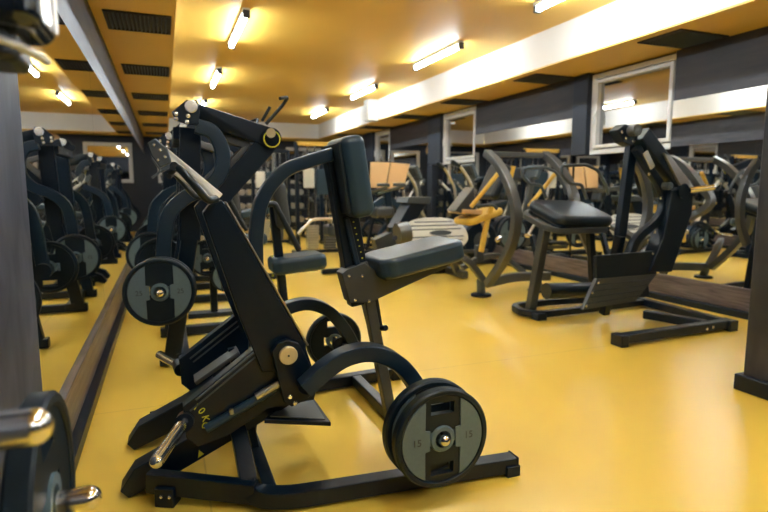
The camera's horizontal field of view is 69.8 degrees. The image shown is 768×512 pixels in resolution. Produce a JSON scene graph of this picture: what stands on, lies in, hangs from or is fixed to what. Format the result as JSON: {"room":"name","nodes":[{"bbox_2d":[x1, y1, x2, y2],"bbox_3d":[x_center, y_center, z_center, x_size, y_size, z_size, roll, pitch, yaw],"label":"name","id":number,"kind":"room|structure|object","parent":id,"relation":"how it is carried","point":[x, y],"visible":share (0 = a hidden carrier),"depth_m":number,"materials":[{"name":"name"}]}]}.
{"room":"gym","nodes":[
{"label":"gym","id":0,"kind":"room"},
{"bbox_2d":[0,0,143,490],"bbox_3d":[-2.822,-0.992,5.579,0.220,2.840,18.800,-3,8,-21],"label":"wall","id":1,"kind":"structure","parent":0,"point":[20,366],"depth_m":1.74,"materials":[{"name":"grey paint"}]},
{"bbox_2d":[18,12,104,395],"bbox_3d":[-1.619,-0.341,2.858,0.012,1.704,2.138,-3,8,-21],"label":"wall mirror","id":2,"kind":"object","parent":1,"relation":"attached to","point":[55,98],"visible":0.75,"depth_m":2.52,"materials":[{"name":"clear glass"}]},
{"bbox_2d":[62,263,131,471],"bbox_3d":[-3.660,-0.012,8.184,0.076,0.256,13.400,-3,8,-21],"label":"baseboard","id":3,"kind":"structure","parent":1,"relation":"attached to","point":[74,395],"depth_m":2.98,"materials":[{"name":"brown wood"}]},
{"bbox_2d":[89,64,125,307],"bbox_3d":[-2.455,-0.601,4.958,0.012,1.704,2.400,-3,8,-21],"label":"wall mirror","id":4,"kind":"object","parent":1,"relation":"attached to","point":[104,112],"visible":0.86,"depth_m":4.60,"materials":[{"name":"clear glass"}]},
{"bbox_2d":[117,110,135,264],"bbox_3d":[-3.338,-0.875,7.176,0.012,1.704,2.394,-3,8,-21],"label":"wall mirror","id":5,"kind":"object","parent":1,"relation":"attached to","point":[124,132],"visible":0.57,"depth_m":6.91,"materials":[{"name":"clear glass"}]},
{"bbox_2d":[130,131,141,231],"bbox_3d":[-4.220,-1.149,9.391,0.012,1.704,2.394,-3,8,-21],"label":"wall mirror","id":6,"kind":"object","parent":1,"relation":"attached to","point":[134,145],"visible":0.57,"depth_m":9.20,"materials":[{"name":"clear glass"}]},
{"bbox_2d":[143,136,330,228],"bbox_3d":[-3.817,-2.184,15.220,5.600,2.840,0.200,-3,8,-21],"label":"wall","id":7,"kind":"structure","parent":0,"point":[154,187],"depth_m":15.14,"materials":[{"name":"paint"}]},
{"bbox_2d":[158,169,161,182],"bbox_3d":[-5.350,-2.420,14.440,1.100,1.000,0.060,-3,8,-21],"label":"window","id":8,"kind":"structure","parent":7,"relation":"in","point":[159,177],"depth_m":14.27,"materials":[{"name":"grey glass"}]},
{"bbox_2d":[247,154,275,182],"bbox_3d":[-3.467,-2.511,15.178,0.950,1.000,0.060,-3,8,-21],"label":"window","id":9,"kind":"structure","parent":7,"relation":"in","point":[270,159],"depth_m":15.29,"materials":[{"name":"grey glass"}]},
{"bbox_2d":[286,147,320,182],"bbox_3d":[-2.281,-2.569,15.643,1.000,1.000,0.060,-3,8,-21],"label":"window","id":10,"kind":"structure","parent":7,"relation":"in","point":[302,151],"depth_m":15.57,"materials":[{"name":"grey glass"}]},
{"bbox_2d":[169,0,616,123],"bbox_3d":[-0.362,-2.560,6.365,5.600,0.100,18.800,-3,8,-21],"label":"ceiling","id":11,"kind":"structure","parent":0,"point":[317,54],"depth_m":6.65,"materials":[{"name":"yellow paint"}]},
{"bbox_2d":[201,98,207,105],"bbox_3d":[-3.666,-3.057,11.164,0.075,0.092,1.305,-3,8,-21],"label":"ceiling light","id":12,"kind":"object","parent":11,"relation":"attached to","point":[204,101],"visible":0.44,"depth_m":10.57,"materials":[{"name":"white plastic"}]},
{"bbox_2d":[210,67,221,88],"bbox_3d":[-2.582,-2.720,8.441,0.075,0.092,1.305,-3,8,-21],"label":"ceiling light","id":13,"kind":"object","parent":11,"relation":"attached to","point":[218,71],"visible":1,"depth_m":8.25,"materials":[{"name":"white plastic"}]},
{"bbox_2d":[228,7,249,48],"bbox_3d":[-1.553,-2.401,5.856,0.075,0.092,1.305,-3,8,-21],"label":"ceiling light","id":14,"kind":"object","parent":11,"relation":"attached to","point":[244,14],"visible":1,"depth_m":5.67,"materials":[{"name":"white plastic"}]},
{"bbox_2d":[311,107,328,118],"bbox_3d":[-1.444,-3.201,12.334,0.075,0.092,1.305,-3,8,-21],"label":"ceiling light","id":15,"kind":"object","parent":11,"relation":"attached to","point":[326,109],"visible":1,"depth_m":12.20,"materials":[{"name":"white plastic"}]},
{"bbox_2d":[350,83,378,99],"bbox_3d":[-0.360,-2.865,9.611,0.075,0.092,1.305,-3,8,-21],"label":"ceiling light","id":16,"kind":"object","parent":11,"relation":"attached to","point":[373,86],"visible":1,"depth_m":9.49,"materials":[{"name":"white plastic"}]},
{"bbox_2d":[364,99,378,121],"bbox_3d":[-0.251,-2.859,10.814,0.220,0.400,0.250,-3,8,-21],"label":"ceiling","id":17,"kind":"structure","parent":11,"relation":"attached to","point":[370,105],"depth_m":10.71,"materials":[{"name":"white paint"}]},
{"bbox_2d":[87,0,767,141],"bbox_3d":[-0.339,-2.316,6.410,5.155,0.396,18.610,-3,8,-21],"label":"ceiling","id":18,"kind":"structure","parent":11,"relation":"attached to","point":[619,20],"depth_m":5.80,"materials":[{"name":"white paint"}]},
{"bbox_2d":[102,9,170,34],"bbox_3d":[-1.956,-1.857,4.387,0.480,0.016,0.520,-3,8,-21],"label":"ceiling vent","id":19,"kind":"object","parent":18,"relation":"in","point":[115,19],"visible":1,"depth_m":4.36,"materials":[{"name":"grey metal"}]},
{"bbox_2d":[121,63,168,76],"bbox_3d":[-2.665,-2.078,6.168,0.480,0.016,0.520,-3,8,-21],"label":"ceiling vent","id":20,"kind":"object","parent":18,"relation":"in","point":[133,69],"visible":1,"depth_m":6.13,"materials":[{"name":"grey metal"}]},
{"bbox_2d":[131,93,167,100],"bbox_3d":[-3.374,-2.298,7.950,0.480,0.016,0.520,-3,8,-21],"label":"ceiling vent","id":21,"kind":"object","parent":18,"relation":"in","point":[145,96],"visible":1,"depth_m":7.93,"materials":[{"name":"grey metal"}]},
{"bbox_2d":[138,111,167,115],"bbox_3d":[-4.084,-2.518,9.731,0.480,0.016,0.520,-3,8,-21],"label":"ceiling vent","id":22,"kind":"object","parent":18,"relation":"in","point":[150,113],"visible":1,"depth_m":9.75,"materials":[{"name":"grey metal"}]},
{"bbox_2d":[142,123,166,126],"bbox_3d":[-4.793,-2.738,11.513,0.480,0.016,0.520,-3,8,-21],"label":"ceiling vent","id":23,"kind":"object","parent":18,"relation":"in","point":[143,124],"visible":1,"depth_m":11.51,"materials":[{"name":"grey metal"}]},
{"bbox_2d":[145,132,163,134],"bbox_3d":[-5.502,-2.959,13.294,0.480,0.016,0.520,-3,8,-21],"label":"ceiling vent","id":24,"kind":"object","parent":18,"relation":"in","point":[150,133],"visible":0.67,"depth_m":13.29,"materials":[{"name":"grey metal"}]},
{"bbox_2d":[335,134,360,135],"bbox_3d":[-0.902,-3.019,13.785,0.570,0.016,0.460,-3,8,-21],"label":"ceiling vent","id":25,"kind":"object","parent":18,"relation":"in","point":[338,134],"visible":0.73,"depth_m":13.65,"materials":[{"name":"grey metal"}]},
{"bbox_2d":[360,126,390,128],"bbox_3d":[-0.193,-2.799,12.004,0.570,0.016,0.460,-3,8,-21],"label":"ceiling vent","id":26,"kind":"object","parent":18,"relation":"in","point":[364,127],"visible":1,"depth_m":11.94,"materials":[{"name":"grey metal"}]},
{"bbox_2d":[393,115,429,119],"bbox_3d":[0.516,-2.579,10.223,0.570,0.016,0.460,-3,8,-21],"label":"ceiling vent","id":27,"kind":"object","parent":18,"relation":"in","point":[419,117],"visible":1,"depth_m":10.21,"materials":[{"name":"grey metal"}]},
{"bbox_2d":[440,99,487,105],"bbox_3d":[1.226,-2.359,8.441,0.570,0.016,0.460,-3,8,-21],"label":"ceiling vent","id":28,"kind":"object","parent":18,"relation":"in","point":[452,101],"visible":1,"depth_m":8.41,"materials":[{"name":"grey metal"}]},
{"bbox_2d":[513,73,573,84],"bbox_3d":[1.935,-2.139,6.660,0.570,0.016,0.460,-3,8,-21],"label":"ceiling vent","id":29,"kind":"object","parent":18,"relation":"in","point":[537,78],"visible":1,"depth_m":6.63,"materials":[{"name":"grey metal"}]},
{"bbox_2d":[637,29,728,48],"bbox_3d":[2.644,-1.918,4.879,0.570,0.016,0.460,-3,8,-21],"label":"ceiling vent","id":30,"kind":"object","parent":18,"relation":"in","point":[680,38],"visible":1,"depth_m":4.85,"materials":[{"name":"grey metal"}]},
{"bbox_2d":[413,40,463,70],"bbox_3d":[0.669,-2.545,7.027,0.075,0.092,1.305,-3,8,-21],"label":"ceiling light","id":31,"kind":"object","parent":11,"relation":"attached to","point":[459,44],"visible":1,"depth_m":6.90,"materials":[{"name":"white plastic"}]},
{"bbox_2d":[533,0,561,13],"bbox_3d":[1.661,-2.237,4.535,0.075,0.092,1.305,-3,8,-21],"label":"ceiling light","id":32,"kind":"object","parent":11,"relation":"attached to","point":[539,5],"visible":1,"depth_m":5.03,"materials":[{"name":"white plastic"}]},
{"bbox_2d":[75,227,767,511],"bbox_3d":[-0.362,0.347,6.724,5.600,0.100,18.800,-3,8,-21],"label":"floor","id":33,"kind":"structure","parent":0,"point":[592,424],"depth_m":2.83,"materials":[{"name":"yellow"}]},
{"bbox_2d":[0,0,101,511],"bbox_3d":[-0.638,0.181,0.879,0.279,1.665,0.950,-3,8,-21],"label":"machine","id":34,"kind":"object","parent":33,"relation":"on","point":[24,24],"visible":0.99,"depth_m":0.75,"materials":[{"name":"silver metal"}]},
{"bbox_2d":[0,390,75,511],"bbox_3d":[-0.703,0.516,1.138,0.050,0.464,0.464,-3,8,-21],"label":"weight plate","id":35,"kind":"object","parent":34,"relation":"on","point":[31,476],"visible":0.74,"depth_m":1.09,"materials":[{"name":"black rubber"}]},
{"bbox_2d":[162,182,177,241],"bbox_3d":[-3.514,-0.743,10.340,1.471,1.503,1.490,-3,8,-21],"label":"machine","id":36,"kind":"object","parent":33,"relation":"on","point":[175,230],"visible":0.02,"depth_m":9.94,"materials":[{"name":"black metal"}]},
{"bbox_2d":[147,132,267,302],"bbox_3d":[-1.825,-0.422,5.668,1.195,1.667,1.460,-3,8,-21],"label":"machine","id":37,"kind":"object","parent":33,"relation":"on","point":[169,185],"visible":0.15,"depth_m":5.10,"materials":[{"name":"grey paint"}]},
{"bbox_2d":[134,224,146,236],"bbox_3d":[-2.586,-0.170,6.154,0.390,0.390,0.042,-3,8,-21],"label":"weight plate","id":38,"kind":"object","parent":37,"relation":"on","point":[143,229],"visible":0.15,"depth_m":6.08,"materials":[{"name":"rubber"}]},
{"bbox_2d":[125,232,156,268],"bbox_3d":[-2.085,-0.014,4.894,0.390,0.390,0.042,-3,8,-21],"label":"weight plate","id":39,"kind":"object","parent":37,"relation":"on","point":[139,240],"visible":0.27,"depth_m":4.83,"materials":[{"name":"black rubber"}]},
{"bbox_2d":[188,255,232,318],"bbox_3d":[-1.459,0.033,4.786,0.500,1.000,0.220,-3,8,-21],"label":"machine","id":40,"kind":"object","parent":33,"relation":"on","point":[214,312],"visible":0.51,"depth_m":4.82,"materials":[{"name":"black metal"}]},
{"bbox_2d":[194,240,214,275],"bbox_3d":[-1.515,0.017,4.708,0.310,0.310,0.042,-3,8,-21],"label":"weight plate","id":41,"kind":"object","parent":40,"relation":"on","point":[201,253],"visible":0.46,"depth_m":4.68,"materials":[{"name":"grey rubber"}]},
{"bbox_2d":[211,267,223,291],"bbox_3d":[-1.359,0.178,4.746,0.260,0.260,0.042,-3,8,-21],"label":"weight plate","id":42,"kind":"object","parent":40,"relation":"on","point":[215,280],"visible":0.34,"depth_m":4.70,"materials":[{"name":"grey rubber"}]},
{"bbox_2d":[160,174,276,281],"bbox_3d":[-2.209,-0.338,7.063,1.471,1.503,1.490,-3,8,-21],"label":"machine","id":43,"kind":"object","parent":33,"relation":"on","point":[245,214],"visible":0.08,"depth_m":6.80,"materials":[{"name":"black metal"}]},
{"bbox_2d":[150,96,326,366],"bbox_3d":[-1.015,-0.204,3.904,1.195,1.667,1.460,-3,8,-21],"label":"machine","id":44,"kind":"object","parent":33,"relation":"on","point":[240,146],"visible":0.8,"depth_m":3.35,"materials":[{"name":"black metal"}]},
{"bbox_2d":[135,238,175,265],"bbox_3d":[-1.777,0.048,4.391,0.390,0.390,0.042,-3,8,-21],"label":"weight plate","id":45,"kind":"object","parent":44,"relation":"on","point":[146,251],"visible":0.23,"depth_m":4.33,"materials":[{"name":"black rubber"}]},
{"bbox_2d":[122,258,195,325],"bbox_3d":[-1.275,0.204,3.131,0.390,0.390,0.042,-3,8,-21],"label":"weight plate","id":46,"kind":"object","parent":44,"relation":"on","point":[153,273],"visible":1,"depth_m":3.12,"materials":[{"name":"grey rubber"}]},
{"bbox_2d":[142,256,196,298],"bbox_3d":[-1.282,0.194,3.174,0.384,0.384,0.042,-3,8,-21],"label":"weight plate","id":47,"kind":"object","parent":44,"relation":"on","point":[182,263],"visible":0.06,"depth_m":3.18,"materials":[{"name":"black rubber"}]},
{"bbox_2d":[251,149,292,244],"bbox_3d":[-2.229,-1.162,10.886,0.760,1.875,0.800,-3,8,-21],"label":"tower","id":48,"kind":"object","parent":33,"relation":"on","point":[259,175],"visible":0.37,"depth_m":10.83,"materials":[{"name":"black metal"}]},
{"bbox_2d":[239,193,306,237],"bbox_3d":[-2.586,-0.913,12.238,1.700,1.052,0.500,-3,8,-21],"label":"dumbbell rack","id":49,"kind":"object","parent":33,"relation":"on","point":[302,195],"visible":0.34,"depth_m":12.38,"materials":[{"name":"black metal"}]},
{"bbox_2d":[239,189,244,194],"bbox_3d":[-3.088,-1.384,11.925,0.124,0.124,0.260,-3,8,-21],"label":"dumbbell","id":50,"kind":"object","parent":49,"relation":"on","point":[241,192],"visible":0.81,"depth_m":11.81,"materials":[{"name":"silver metal"}]},
{"bbox_2d":[245,189,251,194],"bbox_3d":[-2.939,-1.391,11.984,0.124,0.124,0.260,-3,8,-21],"label":"dumbbell","id":51,"kind":"object","parent":49,"relation":"on","point":[248,191],"visible":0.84,"depth_m":11.87,"materials":[{"name":"silver metal"}]},
{"bbox_2d":[246,203,251,208],"bbox_3d":[-2.939,-1.093,12.021,0.124,0.124,0.260,-3,8,-21],"label":"dumbbell","id":52,"kind":"object","parent":49,"relation":"on","point":[248,205],"visible":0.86,"depth_m":11.90,"materials":[{"name":"silver metal"}]},
{"bbox_2d":[239,195,306,196],"bbox_3d":[-2.567,-1.330,12.140,1.700,0.030,0.300,-3,8,-21],"label":"shelf","id":53,"kind":"object","parent":49,"relation":"attached to","point":[239,195],"depth_m":11.85,"materials":[{"name":"black metal"}]},
{"bbox_2d":[291,171,327,230],"bbox_3d":[-1.991,-1.516,14.513,1.195,1.667,1.460,-3,8,-21],"label":"machine","id":54,"kind":"object","parent":33,"relation":"on","point":[311,190],"visible":0.09,"depth_m":14.86,"materials":[{"name":"grey paint"}]},
{"bbox_2d":[292,141,337,252],"bbox_3d":[-1.057,-0.955,9.212,0.860,1.875,0.800,-3,8,-21],"label":"tower","id":55,"kind":"object","parent":33,"relation":"on","point":[311,175],"visible":0.66,"depth_m":9.10,"materials":[{"name":"black metal"}]},
{"bbox_2d":[297,217,340,273],"bbox_3d":[-0.693,-0.142,7.171,0.950,0.742,0.320,-3,8,-21],"label":"weight bench","id":56,"kind":"object","parent":33,"relation":"on","point":[329,230],"visible":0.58,"depth_m":7.02,"materials":[{"name":"grey paint"}]},
{"bbox_2d":[121,135,519,509],"bbox_3d":[-0.353,0.238,2.402,1.471,1.503,1.490,-3,8,-21],"label":"machine","id":57,"kind":"object","parent":33,"relation":"on","point":[255,367],"visible":0.98,"depth_m":2.05,"materials":[{"name":"metal"}]},
{"bbox_2d":[172,358,180,375],"bbox_3d":[-0.943,0.514,2.548,0.064,0.074,0.072,-4,8,-29],"label":"socket","id":58,"kind":"object","parent":57,"relation":"attached to","point":[176,364],"depth_m":2.52,"materials":[{"name":"metal"}]},
{"bbox_2d":[174,411,194,431],"bbox_3d":[-0.708,0.587,1.958,0.064,0.074,0.072,-2,7,-14],"label":"socket","id":59,"kind":"object","parent":57,"relation":"attached to","point":[188,417],"depth_m":1.93,"materials":[{"name":"metal"}]},
{"bbox_2d":[306,313,360,362],"bbox_3d":[-0.286,0.481,3.131,0.320,0.320,0.042,-3,8,-21],"label":"weight plate","id":60,"kind":"object","parent":57,"relation":"on","point":[316,349],"visible":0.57,"depth_m":3.09,"materials":[{"name":"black rubber"}]},
{"bbox_2d":[382,378,464,471],"bbox_3d":[0.168,0.622,1.991,0.364,0.364,0.042,-3,8,-21],"label":"weight plate","id":61,"kind":"object","parent":57,"relation":"on","point":[408,394],"visible":0.19,"depth_m":1.93,"materials":[{"name":"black rubber"}]},
{"bbox_2d":[392,386,486,487],"bbox_3d":[0.197,0.631,1.917,0.356,0.356,0.042,-3,8,-21],"label":"weight plate","id":62,"kind":"object","parent":57,"relation":"on","point":[415,448],"visible":0.94,"depth_m":1.90,"materials":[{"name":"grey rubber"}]},
{"bbox_2d":[319,149,336,243],"bbox_3d":[-0.928,-1.192,11.130,0.760,1.875,0.800,-3,8,-21],"label":"tower","id":63,"kind":"object","parent":33,"relation":"on","point":[321,240],"visible":0.13,"depth_m":11.03,"materials":[{"name":"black metal"}]},
{"bbox_2d":[309,186,374,237],"bbox_3d":[-1.032,-1.269,12.839,1.414,1.608,1.380,-3,8,-21],"label":"machine","id":64,"kind":"object","parent":33,"relation":"on","point":[312,196],"visible":0.06,"depth_m":12.78,"materials":[{"name":"metal"}]},
{"bbox_2d":[368,161,409,249],"bbox_3d":[0.243,-0.541,7.368,0.894,1.485,1.653,-3,8,-21],"label":"machine","id":65,"kind":"object","parent":33,"relation":"on","point":[386,176],"visible":0.76,"depth_m":7.72,"materials":[{"name":"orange plastic"}]},
{"bbox_2d":[361,179,425,252],"bbox_3d":[0.082,-0.704,10.022,1.471,1.503,1.490,-3,8,-21],"label":"machine","id":66,"kind":"object","parent":33,"relation":"on","point":[367,246],"visible":0.23,"depth_m":9.89,"materials":[{"name":"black metal"}]},
{"bbox_2d":[402,166,425,218],"bbox_3d":[0.408,-0.715,8.742,1.100,1.504,0.562,-3,8,-21],"label":"trainer","id":67,"kind":"object","parent":33,"relation":"on","point":[414,173],"visible":0.27,"depth_m":8.60,"materials":[{"name":"grey paint"}]},
{"bbox_2d":[387,197,467,278],"bbox_3d":[0.431,-0.249,6.998,1.046,1.007,0.942,-3,8,-21],"label":"press","id":68,"kind":"object","parent":33,"relation":"on","point":[405,223],"visible":0.66,"depth_m":6.75,"materials":[{"name":"white plastic"}]},
{"bbox_2d":[435,160,497,265],"bbox_3d":[1.147,-0.619,7.964,1.100,1.504,0.562,-3,8,-21],"label":"trainer","id":69,"kind":"object","parent":33,"relation":"on","point":[469,172],"visible":0.6,"depth_m":7.97,"materials":[{"name":"grey paint"}]},
{"bbox_2d":[447,150,597,297],"bbox_3d":[1.506,-0.332,5.971,1.430,1.572,1.843,6,9,41],"label":"exercise machine","id":70,"kind":"object","parent":33,"relation":"on","point":[499,175],"visible":0.81,"depth_m":5.74,"materials":[{"name":"silver metal"}]},
{"bbox_2d":[497,217,526,249],"bbox_3d":[1.640,-0.285,7.032,0.440,0.440,0.042,-3,8,-21],"label":"weight plate","id":71,"kind":"object","parent":70,"relation":"on","point":[503,229],"visible":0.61,"depth_m":6.98,"materials":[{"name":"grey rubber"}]},
{"bbox_2d":[512,124,738,347],"bbox_3d":[1.970,-0.253,4.625,1.414,1.608,1.380,-3,8,-21],"label":"machine","id":72,"kind":"object","parent":33,"relation":"on","point":[617,279],"visible":1,"depth_m":4.46,"materials":[{"name":"black metal"}]},
{"bbox_3d":[-3.074,-0.810,8.806,1.195,1.668,1.460,-3,8,-21],"label":"machine","id":73,"kind":"object","parent":33,"relation":"on","visible":0},
{"bbox_2d":[141,216,159,226],"bbox_3d":[-3.334,-0.402,8.032,0.390,0.390,0.042,-3,8,-21],"label":"weight plate","id":74,"kind":"object","parent":73,"relation":"on","point":[144,222],"visible":0.03,"depth_m":7.95,"materials":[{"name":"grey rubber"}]},
{"bbox_2d":[378,52,676,257],"bbox_3d":[2.149,-1.233,7.529,0.200,2.840,18.800,-3,8,-21],"label":"wall","id":75,"kind":"structure","parent":0,"point":[676,52],"depth_m":6.39,"materials":[{"name":"grey paint"}]},
{"bbox_2d":[365,132,375,163],"bbox_3d":[-0.321,-2.512,13.229,0.100,0.890,0.530,-3,8,-21],"label":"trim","id":76,"kind":"structure","parent":75,"relation":"attached to","point":[369,137],"depth_m":13.10,"materials":[{"name":"paint"}]},
{"bbox_2d":[374,129,389,160],"bbox_3d":[-0.011,-2.410,12.526,0.139,0.870,0.980,-3,8,-21],"label":"window","id":77,"kind":"structure","parent":75,"relation":"in","point":[382,138],"depth_m":12.60,"materials":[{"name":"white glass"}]},
{"bbox_2d":[390,118,427,148],"bbox_3d":[0.522,-2.471,11.181,0.060,0.474,1.980,-3,8,-21],"label":"wall panel","id":78,"kind":"object","parent":75,"relation":"attached to","point":[415,132],"visible":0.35,"depth_m":11.11,"materials":[{"name":"grey paint"}]},
{"bbox_2d":[427,165,434,217],"bbox_3d":[0.894,-1.058,10.312,0.100,1.260,0.200,-3,8,-21],"label":"trim","id":79,"kind":"structure","parent":75,"relation":"attached to","point":[430,169],"depth_m":10.23,"materials":[{"name":"paint"}]},
{"bbox_2d":[428,113,444,164],"bbox_3d":[0.953,-2.117,10.031,0.100,0.890,0.500,-3,8,-21],"label":"trim","id":80,"kind":"structure","parent":75,"relation":"attached to","point":[435,122],"depth_m":9.94,"materials":[{"name":"paint"}]},
{"bbox_2d":[443,106,477,163],"bbox_3d":[1.287,-2.007,9.268,0.139,0.870,1.160,-3,8,-21],"label":"window","id":81,"kind":"structure","parent":75,"relation":"in","point":[459,130],"depth_m":9.29,"materials":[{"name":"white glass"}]},
{"bbox_2d":[476,79,573,134],"bbox_3d":[1.915,-2.038,7.683,0.060,0.474,2.320,-3,8,-21],"label":"wall panel","id":82,"kind":"object","parent":75,"relation":"attached to","point":[553,102],"visible":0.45,"depth_m":7.49,"materials":[{"name":"grey paint"}]},
{"bbox_2d":[360,222,750,319],"bbox_3d":[1.313,-0.148,9.280,0.076,0.256,15.000,-3,8,-21],"label":"baseboard","id":83,"kind":"structure","parent":75,"relation":"attached to","point":[732,297],"depth_m":5.37,"materials":[{"name":"brown wood"}]},
{"bbox_2d":[372,194,384,224],"bbox_3d":[-0.096,-1.355,12.806,0.012,1.274,1.174,-3,8,-21],"label":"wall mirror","id":84,"kind":"object","parent":83,"relation":"on","point":[373,196],"visible":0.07,"depth_m":12.95,"materials":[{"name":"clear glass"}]},
{"bbox_2d":[390,143,429,217],"bbox_3d":[0.492,-1.385,11.303,0.012,1.704,1.974,-3,8,-21],"label":"wall mirror","id":85,"kind":"object","parent":83,"relation":"on","point":[417,155],"visible":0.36,"depth_m":10.93,"materials":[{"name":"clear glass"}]},
{"bbox_2d":[434,162,474,225],"bbox_3d":[1.194,-0.954,9.567,0.012,1.274,1.394,-3,8,-21],"label":"wall mirror","id":86,"kind":"object","parent":83,"relation":"on","point":[443,189],"visible":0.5,"depth_m":9.76,"materials":[{"name":"clear glass"}]},
{"bbox_2d":[474,118,573,257],"bbox_3d":[1.883,-0.954,7.810,0.012,1.704,2.304,-3,8,-21],"label":"wall mirror","id":87,"kind":"object","parent":83,"relation":"on","point":[554,137],"visible":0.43,"depth_m":7.49,"materials":[{"name":"clear glass"}]},
{"bbox_2d":[571,149,669,273],"bbox_3d":[2.569,-0.512,6.117,0.012,1.244,1.354,-3,8,-21],"label":"wall mirror","id":88,"kind":"object","parent":83,"relation":"on","point":[610,165],"visible":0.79,"depth_m":6.23,"materials":[{"name":"clear glass"}]},
{"bbox_2d":[662,85,767,288],"bbox_3d":[3.454,-0.466,3.864,0.012,1.704,3.454,-3,8,-21],"label":"wall mirror","id":89,"kind":"object","parent":83,"relation":"on","point":[717,139],"visible":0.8,"depth_m":4.93,"materials":[{"name":"clear glass"}]},
{"bbox_2d":[571,73,594,155],"bbox_3d":[2.354,-1.664,6.514,0.100,0.925,0.245,-3,8,-21],"label":"trim","id":90,"kind":"structure","parent":75,"relation":"attached to","point":[582,92],"depth_m":6.46,"materials":[{"name":"paint"}]},
{"bbox_2d":[589,54,676,154],"bbox_3d":[2.643,-1.569,5.864,0.139,0.905,1.180,-3,8,-21],"label":"window","id":91,"kind":"structure","parent":75,"relation":"in","point":[642,93],"depth_m":5.85,"materials":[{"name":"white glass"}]},
{"bbox_2d":[674,26,767,100],"bbox_3d":[3.484,-1.551,3.742,0.060,0.474,3.460,-3,8,-21],"label":"wall panel","id":92,"kind":"object","parent":75,"relation":"attached to","point":[739,61],"visible":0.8,"depth_m":4.87,"materials":[{"name":"grey paint"}]},
{"bbox_2d":[744,86,767,381],"bbox_3d":[2.390,-0.462,2.758,0.600,2.400,0.600,-3,8,-21],"label":"column","id":93,"kind":"structure","parent":0,"point":[756,353],"depth_m":2.95,"materials":[{"name":"grey paint"}]},
{"bbox_2d":[733,372,767,399],"bbox_3d":[2.390,0.724,2.905,0.660,0.090,0.660,-3,8,-21],"label":"baseboard","id":94,"kind":"structure","parent":93,"relation":"attached to","point":[744,383],"depth_m":3.00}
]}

